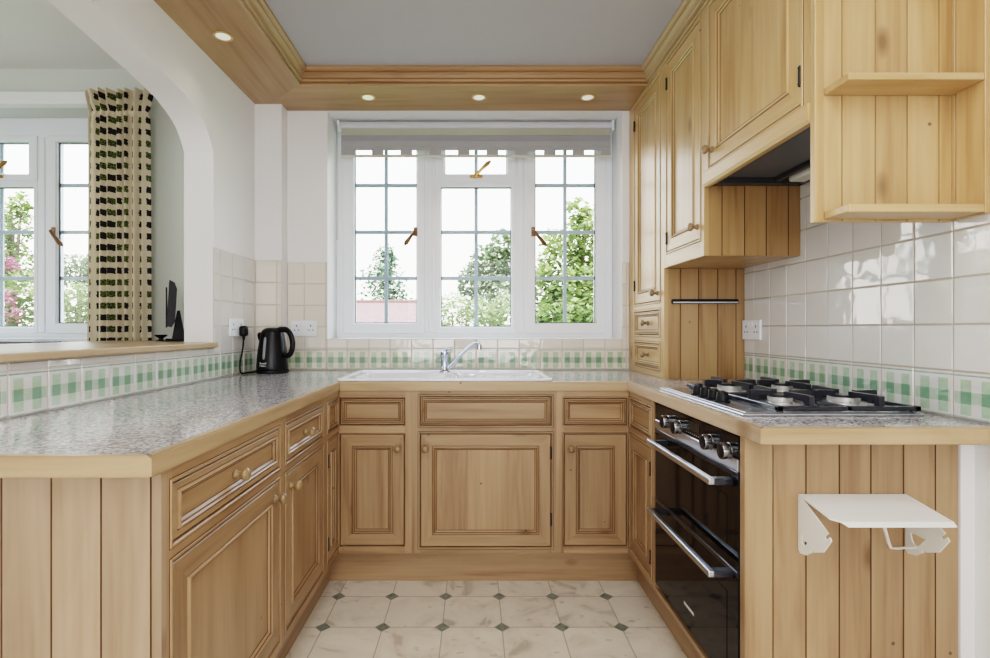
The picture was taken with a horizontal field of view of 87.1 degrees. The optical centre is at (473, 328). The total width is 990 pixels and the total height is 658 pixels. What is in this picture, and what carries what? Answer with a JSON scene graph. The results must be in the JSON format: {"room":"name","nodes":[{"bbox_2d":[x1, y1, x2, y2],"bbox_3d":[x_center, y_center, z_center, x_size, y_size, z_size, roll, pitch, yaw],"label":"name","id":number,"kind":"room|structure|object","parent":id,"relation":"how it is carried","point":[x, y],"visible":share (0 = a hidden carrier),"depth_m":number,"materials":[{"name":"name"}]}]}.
{"room":"kitchen","nodes":[
{"label":"kitchen","id":0,"kind":"room"},
{"bbox_2d":[0,0,123,68],"bbox_3d":[-3.022,-1.551,0.400,3.355,0.130,5.800,0,0,0],"label":"ceiling","id":1,"kind":"structure","parent":0,"point":[34,34],"depth_m":2.70,"materials":[{"name":"paint"}]},
{"bbox_2d":[0,0,254,420],"bbox_3d":[-1.284,-0.171,0.285,0.137,2.630,5.370,0,0,0],"label":"wall","id":2,"kind":"structure","parent":0,"point":[213,119],"depth_m":2.42,"materials":[{"name":"white paint"}]},
{"bbox_2d":[0,348,213,419],"bbox_3d":[-1.211,0.160,1.685,0.006,0.146,1.470,0,0,0],"label":"wall tiles","id":3,"kind":"structure","parent":2,"relation":"attached to","point":[36,386],"depth_m":1.64,"materials":[{"name":"tile"}]},
{"bbox_2d":[0,341,217,362],"bbox_3d":[-1.570,0.074,1.189,0.760,0.024,3.222,0,0,0],"label":"ledge","id":4,"kind":"object","parent":2,"relation":"on","point":[19,352],"visible":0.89,"depth_m":1.79,"materials":[{"name":"brown wood"}]},
{"bbox_2d":[155,335,166,340],"bbox_3d":[-1.625,0.045,2.700,0.060,0.032,0.060,0,0,0],"label":"egg cup","id":5,"kind":"object","parent":4,"relation":"on","point":[161,337],"visible":0.96,"depth_m":2.69,"materials":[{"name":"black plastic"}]},
{"bbox_2d":[165,280,183,340],"bbox_3d":[-1.504,-0.087,2.649,0.120,0.298,0.320,0,0,-30],"label":"television","id":6,"kind":"object","parent":4,"relation":"on","point":[171,295],"visible":0.82,"depth_m":2.50,"materials":[{"name":"black plastic"}]},
{"bbox_2d":[213,247,254,378],"bbox_3d":[-1.211,-0.073,2.648,0.006,0.612,0.456,0,0,0],"label":"wall tiles","id":7,"kind":"structure","parent":2,"relation":"attached to","point":[233,274],"depth_m":2.59,"materials":[{"name":"tile"}]},
{"bbox_2d":[229,318,243,336],"bbox_3d":[-1.202,-0.008,2.635,0.014,0.090,0.150,0,0,0],"label":"wall socket","id":8,"kind":"object","parent":7,"relation":"attached to","point":[234,324],"visible":0.84,"depth_m":2.60,"materials":[{"name":"white plastic"}]},
{"bbox_2d":[255,104,286,345],"bbox_3d":[-1.141,-0.051,2.925,0.149,2.390,0.090,0,0,0],"label":"wall","id":9,"kind":"structure","parent":0,"point":[270,119],"depth_m":2.88,"materials":[{"name":"white paint"}]},
{"bbox_2d":[255,260,281,370],"bbox_3d":[-1.137,-0.073,2.876,0.147,0.612,0.006,0,0,0],"label":"wall tiles","id":10,"kind":"structure","parent":9,"relation":"attached to","point":[268,273],"depth_m":2.87,"materials":[{"name":"tile"}]},
{"bbox_2d":[0,69,628,528],"bbox_3d":[-1.617,-0.236,3.135,6.165,2.760,0.330,0,0,0],"label":"wall","id":11,"kind":"structure","parent":0,"point":[311,135],"depth_m":2.97,"materials":[{"name":"white paint"}]},
{"bbox_2d":[0,338,86,341],"bbox_3d":[-2.911,0.064,3.054,1.678,0.020,0.228,0,0,0],"label":"window sill","id":12,"kind":"structure","parent":11,"relation":"attached to","point":[1,339],"depth_m":2.94,"materials":[{"name":"white plastic"}]},
{"bbox_2d":[0,118,87,337],"bbox_3d":[-2.912,-0.616,3.177,1.682,1.340,0.126,0,0,0],"label":"window","id":13,"kind":"structure","parent":11,"relation":"in","point":[46,138],"depth_m":3.17,"materials":[{"name":"white plastic"}]},
{"bbox_2d":[0,91,87,107],"bbox_3d":[-2.925,-1.296,2.939,2.050,0.070,0.059,0,0,0],"label":"batten","id":14,"kind":"object","parent":11,"relation":"attached to","point":[8,99],"depth_m":2.91,"materials":[{"name":"white paint"}]},
{"bbox_2d":[85,87,153,340],"bbox_3d":[-1.960,-0.387,2.860,0.368,1.862,0.065,0,0,0],"label":"curtain","id":15,"kind":"object","parent":14,"relation":"hanging from","point":[119,121],"visible":0.87,"depth_m":2.86,"materials":[{"name":"fabric"}]},
{"bbox_2d":[287,262,326,369],"bbox_3d":[-0.951,-0.073,2.966,0.226,0.612,0.007,0,0,0],"label":"wall tiles","id":16,"kind":"structure","parent":11,"relation":"attached to","point":[306,281],"depth_m":2.96,"materials":[{"name":"tile"}]},
{"bbox_2d":[291,321,316,335],"bbox_3d":[-0.968,-0.003,2.957,0.150,0.090,0.014,0,0,0],"label":"wall socket","id":17,"kind":"object","parent":16,"relation":"attached to","point":[299,328],"visible":0.95,"depth_m":2.95,"materials":[{"name":"white plastic"}]},
{"bbox_2d":[337,132,611,337],"bbox_3d":[0.002,-0.601,3.177,1.682,1.310,0.126,0,0,0],"label":"window","id":18,"kind":"structure","parent":11,"relation":"in","point":[431,176],"depth_m":3.17,"materials":[{"name":"white plastic"}]},
{"bbox_2d":[336,119,613,239],"bbox_3d":[0.009,-0.884,3.104,1.646,0.716,0.072,0,0,0],"label":"window blind","id":19,"kind":"object","parent":18,"relation":"attached to","point":[377,137],"visible":1,"depth_m":3.07,"materials":[{"name":"grey fabric"}]},
{"bbox_2d":[327,339,621,369],"bbox_3d":[0.004,0.145,2.966,1.683,0.176,0.006,0,0,0],"label":"wall tiles","id":20,"kind":"structure","parent":11,"relation":"attached to","point":[342,354],"depth_m":2.96,"materials":[{"name":"tile"}]},
{"bbox_2d":[329,338,620,338],"bbox_3d":[0.004,0.062,3.068,1.680,0.014,0.200,0,0,0],"label":"window sill","id":21,"kind":"structure","parent":11,"relation":"attached to","point":[329,338],"depth_m":2.98,"materials":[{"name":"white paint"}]},
{"bbox_2d":[622,262,628,369],"bbox_3d":[0.865,-0.073,2.966,0.040,0.612,0.006,0,0,0],"label":"wall tiles","id":22,"kind":"structure","parent":11,"relation":"attached to","point":[625,265],"depth_m":2.96,"materials":[{"name":"tile"}]},
{"bbox_2d":[265,0,682,64],"bbox_3d":[0.060,-1.466,0.400,2.810,0.300,5.800,0,0,0],"label":"ceiling","id":23,"kind":"structure","parent":0,"point":[322,32],"depth_m":2.29,"materials":[{"name":"paint"}]},
{"bbox_2d":[154,0,297,103],"bbox_3d":[-1.051,-1.281,0.284,0.326,0.070,5.369,0,0,0],"label":"soffit","id":24,"kind":"structure","parent":23,"relation":"attached to","point":[248,60],"depth_m":2.28,"materials":[{"name":"brown wood"}]},
{"bbox_2d":[213,31,232,41],"bbox_3d":[-1.067,-1.243,2.211,0.080,0.006,0.080,0,0,0],"label":"recessed light","id":25,"kind":"object","parent":24,"relation":"attached to","point":[220,35],"visible":1,"depth_m":2.21,"materials":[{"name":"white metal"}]},
{"bbox_2d":[238,0,305,85],"bbox_3d":[-0.862,-1.274,0.122,0.052,0.081,5.045,0,0,0],"label":"crown molding","id":26,"kind":"structure","parent":23,"relation":"attached to","point":[260,13],"depth_m":2.26,"materials":[{"name":"brown wood"}]},
{"bbox_2d":[272,85,646,110],"bbox_3d":[0.026,-1.281,2.807,2.481,0.070,0.324,0,0,0],"label":"soffit","id":27,"kind":"structure","parent":23,"relation":"attached to","point":[300,98],"depth_m":2.82,"materials":[{"name":"brown wood"}]},
{"bbox_2d":[360,94,375,100],"bbox_3d":[-0.569,-1.243,2.793,0.080,0.006,0.080,0,0,0],"label":"recessed light","id":28,"kind":"object","parent":27,"relation":"attached to","point":[368,97],"visible":1,"depth_m":2.79,"materials":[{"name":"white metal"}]},
{"bbox_2d":[472,94,485,100],"bbox_3d":[0.027,-1.243,2.793,0.080,0.006,0.080,0,0,0],"label":"recessed light","id":29,"kind":"object","parent":27,"relation":"attached to","point":[478,97],"visible":1,"depth_m":2.79,"materials":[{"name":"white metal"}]},
{"bbox_2d":[580,94,594,100],"bbox_3d":[0.610,-1.243,2.793,0.080,0.006,0.080,0,0,0],"label":"recessed light","id":30,"kind":"object","parent":27,"relation":"attached to","point":[586,97],"visible":1,"depth_m":2.79,"materials":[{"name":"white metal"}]},
{"bbox_2d":[300,65,646,85],"bbox_3d":[-0.001,-1.274,2.619,1.775,0.081,0.052,0,0,0],"label":"crown molding","id":31,"kind":"structure","parent":23,"relation":"attached to","point":[314,75],"depth_m":2.62,"materials":[{"name":"brown wood"}]},
{"bbox_2d":[641,0,709,85],"bbox_3d":[0.861,-1.274,0.122,0.052,0.081,5.045,0,0,0],"label":"crown molding","id":32,"kind":"structure","parent":23,"relation":"attached to","point":[688,11],"depth_m":2.26,"materials":[{"name":"brown wood"}]},
{"bbox_2d":[286,529,686,657],"bbox_3d":[-1.600,1.204,0.400,6.200,0.120,5.800,0,0,0],"label":"floor","id":33,"kind":"structure","parent":0,"point":[350,619],"depth_m":2.03,"materials":[{"name":"tile"}]},
{"bbox_2d":[0,341,60,343],"bbox_3d":[-2.700,0.605,2.800,0.800,1.079,0.200,0,0,0],"label":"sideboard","id":34,"kind":"object","parent":33,"relation":"on","point":[1,342],"visible":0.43,"depth_m":2.70,"materials":[{"name":"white wood"}]},
{"bbox_2d":[0,471,166,657],"bbox_3d":[-0.904,0.709,1.006,0.608,0.870,0.018,0,0,0],"label":"end panel","id":35,"kind":"object","parent":33,"relation":"on","point":[83,561],"visible":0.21,"depth_m":1.00,"materials":[{"name":"brown wood"}]},
{"bbox_2d":[167,418,287,657],"bbox_3d":[-0.855,0.634,1.322,0.590,0.720,0.612,0,0,0],"label":"base cabinet","id":36,"kind":"object","parent":33,"relation":"on","point":[224,503],"visible":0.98,"depth_m":1.28,"materials":[{"name":"brown wood"}]},
{"bbox_2d":[0,370,989,477],"bbox_3d":[0.025,0.254,1.958,2.468,0.040,2.011,0,0,0],"label":"countertop","id":37,"kind":"structure","parent":36,"relation":"on","point":[148,434],"depth_m":1.31,"materials":[{"name":"stone"}]},
{"bbox_2d":[239,326,294,373],"bbox_3d":[-1.097,0.108,2.771,0.272,0.250,0.174,0,0,-20],"label":"kettle","id":38,"kind":"object","parent":37,"relation":"on","point":[272,355],"visible":1,"depth_m":2.72,"materials":[{"name":"black plastic"}]},
{"bbox_2d":[337,370,551,396],"bbox_3d":[-0.133,0.302,2.572,0.971,0.163,0.499,0,0,0],"label":"sink","id":39,"kind":"object","parent":37,"relation":"in","point":[361,375],"visible":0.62,"depth_m":2.71,"materials":[{"name":"white ceramic"}]},
{"bbox_2d":[355,372,450,396],"bbox_3d":[-0.338,0.306,2.547,0.444,0.156,0.353,0,0,0],"label":"basin","id":40,"kind":"object","parent":39,"relation":"in","point":[365,374],"depth_m":2.72,"materials":[{"name":"white ceramic"}]},
{"bbox_2d":[439,342,481,371],"bbox_3d":[-0.070,0.148,2.739,0.245,0.160,0.056,0,0,23],"label":"mixer tap","id":41,"kind":"object","parent":37,"relation":"on","point":[444,354],"visible":1,"depth_m":2.75,"materials":[{"name":"silver metal"}]},
{"bbox_2d":[629,65,744,378],"bbox_3d":[1.055,-0.506,2.689,0.416,1.479,0.556,0,0,0],"label":"cabinet","id":42,"kind":"object","parent":37,"relation":"on","point":[667,340],"depth_m":2.45,"materials":[{"name":"brown wood"}]},
{"bbox_2d":[660,376,924,415],"bbox_3d":[0.966,0.207,1.706,0.488,0.052,0.627,0,0,0],"label":"gas hob","id":43,"kind":"object","parent":37,"relation":"in","point":[747,397],"visible":1,"depth_m":1.55,"materials":[{"name":"metal"}]},
{"bbox_2d":[276,568,329,657],"bbox_3d":[-0.665,1.069,1.688,0.020,0.150,1.345,0,0,0],"label":"plinth","id":44,"kind":"object","parent":33,"relation":"on","point":[292,637],"visible":0.38,"depth_m":2.00,"materials":[{"name":"brown wood"}]},
{"bbox_2d":[282,398,324,645],"bbox_3d":[-0.855,0.634,1.859,0.590,0.720,0.462,0,0,0],"label":"base cabinet","id":45,"kind":"object","parent":33,"relation":"on","point":[303,430],"visible":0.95,"depth_m":1.82,"materials":[{"name":"brown wood"}]},
{"bbox_2d":[325,392,338,574],"bbox_3d":[-0.871,0.634,2.198,0.558,0.720,0.216,0,0,0],"label":"base cabinet","id":46,"kind":"object","parent":33,"relation":"on","point":[332,401],"visible":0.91,"depth_m":2.19,"materials":[{"name":"brown wood"}]},
{"bbox_2d":[339,391,411,552],"bbox_3d":[-0.437,0.634,2.586,0.323,0.720,0.640,0,0,0],"label":"base cabinet","id":47,"kind":"object","parent":33,"relation":"on","point":[375,427],"visible":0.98,"depth_m":2.31,"materials":[{"name":"brown wood"}]},
{"bbox_2d":[330,546,637,580],"bbox_3d":[0.043,1.069,2.371,1.437,0.150,0.018,0,0,0],"label":"plinth","id":48,"kind":"object","parent":33,"relation":"on","point":[346,566],"visible":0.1,"depth_m":2.36,"materials":[{"name":"brown wood"}]},
{"bbox_2d":[412,391,556,552],"bbox_3d":[0.045,0.634,2.586,0.641,0.720,0.640,0,0,0],"label":"base cabinet","id":49,"kind":"object","parent":33,"relation":"on","point":[484,469],"visible":1,"depth_m":2.31,"materials":[{"name":"brown wood"}]},
{"bbox_2d":[540,391,627,552],"bbox_3d":[0.525,0.634,2.586,0.319,0.720,0.640,0,0,0],"label":"base cabinet","id":50,"kind":"object","parent":33,"relation":"on","point":[592,426],"visible":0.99,"depth_m":2.31,"materials":[{"name":"brown wood"}]},
{"bbox_2d":[629,392,658,589],"bbox_3d":[0.958,0.634,2.143,0.558,0.720,0.325,0,0,0],"label":"base cabinet","id":51,"kind":"object","parent":33,"relation":"on","point":[642,411],"visible":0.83,"depth_m":2.13,"materials":[{"name":"brown wood"}]},
{"bbox_2d":[638,567,700,657],"bbox_3d":[0.752,1.069,1.853,0.020,0.150,1.015,0,0,0],"label":"plinth","id":52,"kind":"object","parent":33,"relation":"on","point":[681,638],"visible":0.41,"depth_m":1.98,"materials":[{"name":"brown wood"}]},
{"bbox_2d":[646,403,739,657],"bbox_3d":[0.922,0.636,1.656,0.610,0.716,0.616,0,0,0],"label":"double oven","id":53,"kind":"object","parent":33,"relation":"on","point":[696,514],"visible":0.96,"depth_m":1.57,"materials":[{"name":"black glass"}]},
{"bbox_2d":[740,436,957,657],"bbox_3d":[0.957,0.709,1.331,0.540,0.870,0.027,0,0,0],"label":"end panel","id":54,"kind":"object","parent":33,"relation":"on","point":[861,597],"visible":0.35,"depth_m":1.32,"materials":[{"name":"brown wood"}]},
{"bbox_2d":[798,494,956,554],"bbox_3d":[0.957,0.491,1.247,0.274,0.147,0.140,0,0,0],"label":"holder","id":55,"kind":"object","parent":54,"relation":"attached to","point":[884,511],"visible":1,"depth_m":1.25,"materials":[{"name":"beige metal"}]},
{"bbox_2d":[798,494,956,527],"bbox_3d":[0.957,0.433,1.246,0.274,0.032,0.138,0,0,0],"label":"shelf","id":56,"kind":"object","parent":55,"relation":"attached to","point":[851,510],"depth_m":1.24,"materials":[{"name":"beige metal"}]},
{"bbox_2d":[743,268,989,657],"bbox_3d":[1.365,-0.086,0.235,0.200,2.460,5.470,0,0,0],"label":"wall","id":57,"kind":"structure","parent":0,"point":[982,452],"depth_m":1.29,"materials":[{"name":"white paint"}]},
{"bbox_2d":[664,10,800,267],"bbox_3d":[1.055,-0.764,2.216,0.416,0.963,0.420,0,0,0],"label":"upper cabinet","id":58,"kind":"object","parent":57,"relation":"attached to","point":[713,226],"visible":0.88,"depth_m":2.06,"materials":[{"name":"brown wood"}]},
{"bbox_2d":[701,0,809,187],"bbox_3d":[1.055,-0.895,1.690,0.416,0.701,0.632,0,0,0],"label":"upper cabinet","id":59,"kind":"object","parent":57,"relation":"attached to","point":[757,52],"visible":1,"depth_m":1.67,"materials":[{"name":"brown wood"}]},
{"bbox_2d":[712,127,809,185],"bbox_3d":[1.081,-0.576,1.688,0.348,0.062,0.628,0,0,0],"label":"extractor hood","id":60,"kind":"object","parent":59,"relation":"attached to","point":[788,163],"visible":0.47,"depth_m":1.84,"materials":[{"name":"metal"}]},
{"bbox_2d":[789,167,809,181],"bbox_3d":[1.200,-0.562,1.676,0.063,0.034,0.523,0,0,0],"label":"lamp","id":61,"kind":"object","parent":60,"relation":"attached to","point":[804,175],"depth_m":1.88,"materials":[{"name":"white plastic"}]},
{"bbox_2d":[744,181,989,423],"bbox_3d":[1.261,-0.257,1.787,0.007,0.980,1.274,0,0,0],"label":"wall tiles","id":62,"kind":"structure","parent":57,"relation":"attached to","point":[900,311],"depth_m":1.60,"materials":[{"name":"tile"}]},
{"bbox_2d":[742,320,761,339],"bbox_3d":[1.252,0.004,2.347,0.014,0.090,0.150,0,0,0],"label":"wall socket","id":63,"kind":"object","parent":62,"relation":"attached to","point":[751,329],"visible":1,"depth_m":2.33,"materials":[{"name":"white plastic"}]},
{"bbox_2d":[810,0,989,223],"bbox_3d":[1.075,-0.762,1.320,0.376,0.968,0.106,0,0,0],"label":"shelf unit","id":64,"kind":"object","parent":57,"relation":"attached to","point":[900,89],"visible":1,"depth_m":1.36,"materials":[{"name":"brown wood"}]},
{"bbox_2d":[958,445,974,657],"bbox_3d":[1.246,0.709,1.329,0.036,0.870,0.033,0,0,0],"label":"cabinet filler","id":65,"kind":"structure","parent":57,"relation":"attached to","point":[966,453],"depth_m":1.31,"materials":[{"name":"white paint"}]},
{"label":"outside","id":66,"kind":"structure","parent":0,"visible":0},
{"bbox_3d":[0.000,1.844,36.800,80.000,0.400,66.400,0,0,0],"label":"ground","id":67,"kind":"structure","parent":66,"visible":0},
{"bbox_2d":[4,191,33,325],"bbox_3d":[-7.345,-0.239,7.939,1.970,3.776,1.142,0,0,8],"label":"tree","id":68,"kind":"object","parent":67,"relation":"on","point":[12,290],"visible":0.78,"depth_m":7.88,"materials":[{"name":"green plant"}]},
{"bbox_2d":[29,253,87,321],"bbox_3d":[-10.473,-0.354,13.990,2.790,4.007,1.445,0,0,0],"label":"tree","id":69,"kind":"object","parent":67,"relation":"on","point":[83,263],"visible":0.2,"depth_m":13.82,"materials":[{"name":"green plant"}]},
{"bbox_2d":[33,280,87,321],"bbox_3d":[-6.326,0.409,8.998,2.527,2.510,0.683,0,0,0],"label":"clipped hedge","id":70,"kind":"object","parent":67,"relation":"on","point":[82,303],"visible":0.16,"depth_m":8.91,"materials":[{"name":"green plant"}]},
{"bbox_2d":[356,300,415,321],"bbox_3d":[-2.825,0.422,13.981,3.949,2.445,4.038,0,0,0],"label":"outbuilding","id":71,"kind":"structure","parent":67,"relation":"on","point":[366,310],"depth_m":13.43,"materials":[{"name":"pink ceramic"}]},
{"bbox_2d":[356,244,415,299],"bbox_3d":[-3.798,-0.731,18.816,4.197,4.756,4.346,0,0,-31],"label":"tree","id":72,"kind":"object","parent":67,"relation":"on","point":[392,258],"visible":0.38,"depth_m":18.83,"materials":[{"name":"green plant"}]},
{"bbox_2d":[442,291,509,325],"bbox_3d":[0.101,0.516,8.485,1.599,2.295,0.915,0,0,0],"label":"shrub","id":73,"kind":"object","parent":67,"relation":"on","point":[467,310],"visible":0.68,"depth_m":8.38,"materials":[{"name":"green plant"}]},
{"bbox_2d":[456,228,509,325],"bbox_3d":[0.471,-0.269,10.805,1.476,3.837,1.666,0,0,42],"label":"tree","id":74,"kind":"object","parent":67,"relation":"on","point":[491,258],"visible":0.58,"depth_m":10.78,"materials":[{"name":"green plant"}]},
{"bbox_2d":[536,196,593,321],"bbox_3d":[1.451,-0.157,7.369,1.469,3.612,2.180,0,0,30],"label":"tree","id":75,"kind":"object","parent":67,"relation":"on","point":[580,304],"visible":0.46,"depth_m":7.29,"materials":[{"name":"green plant"}]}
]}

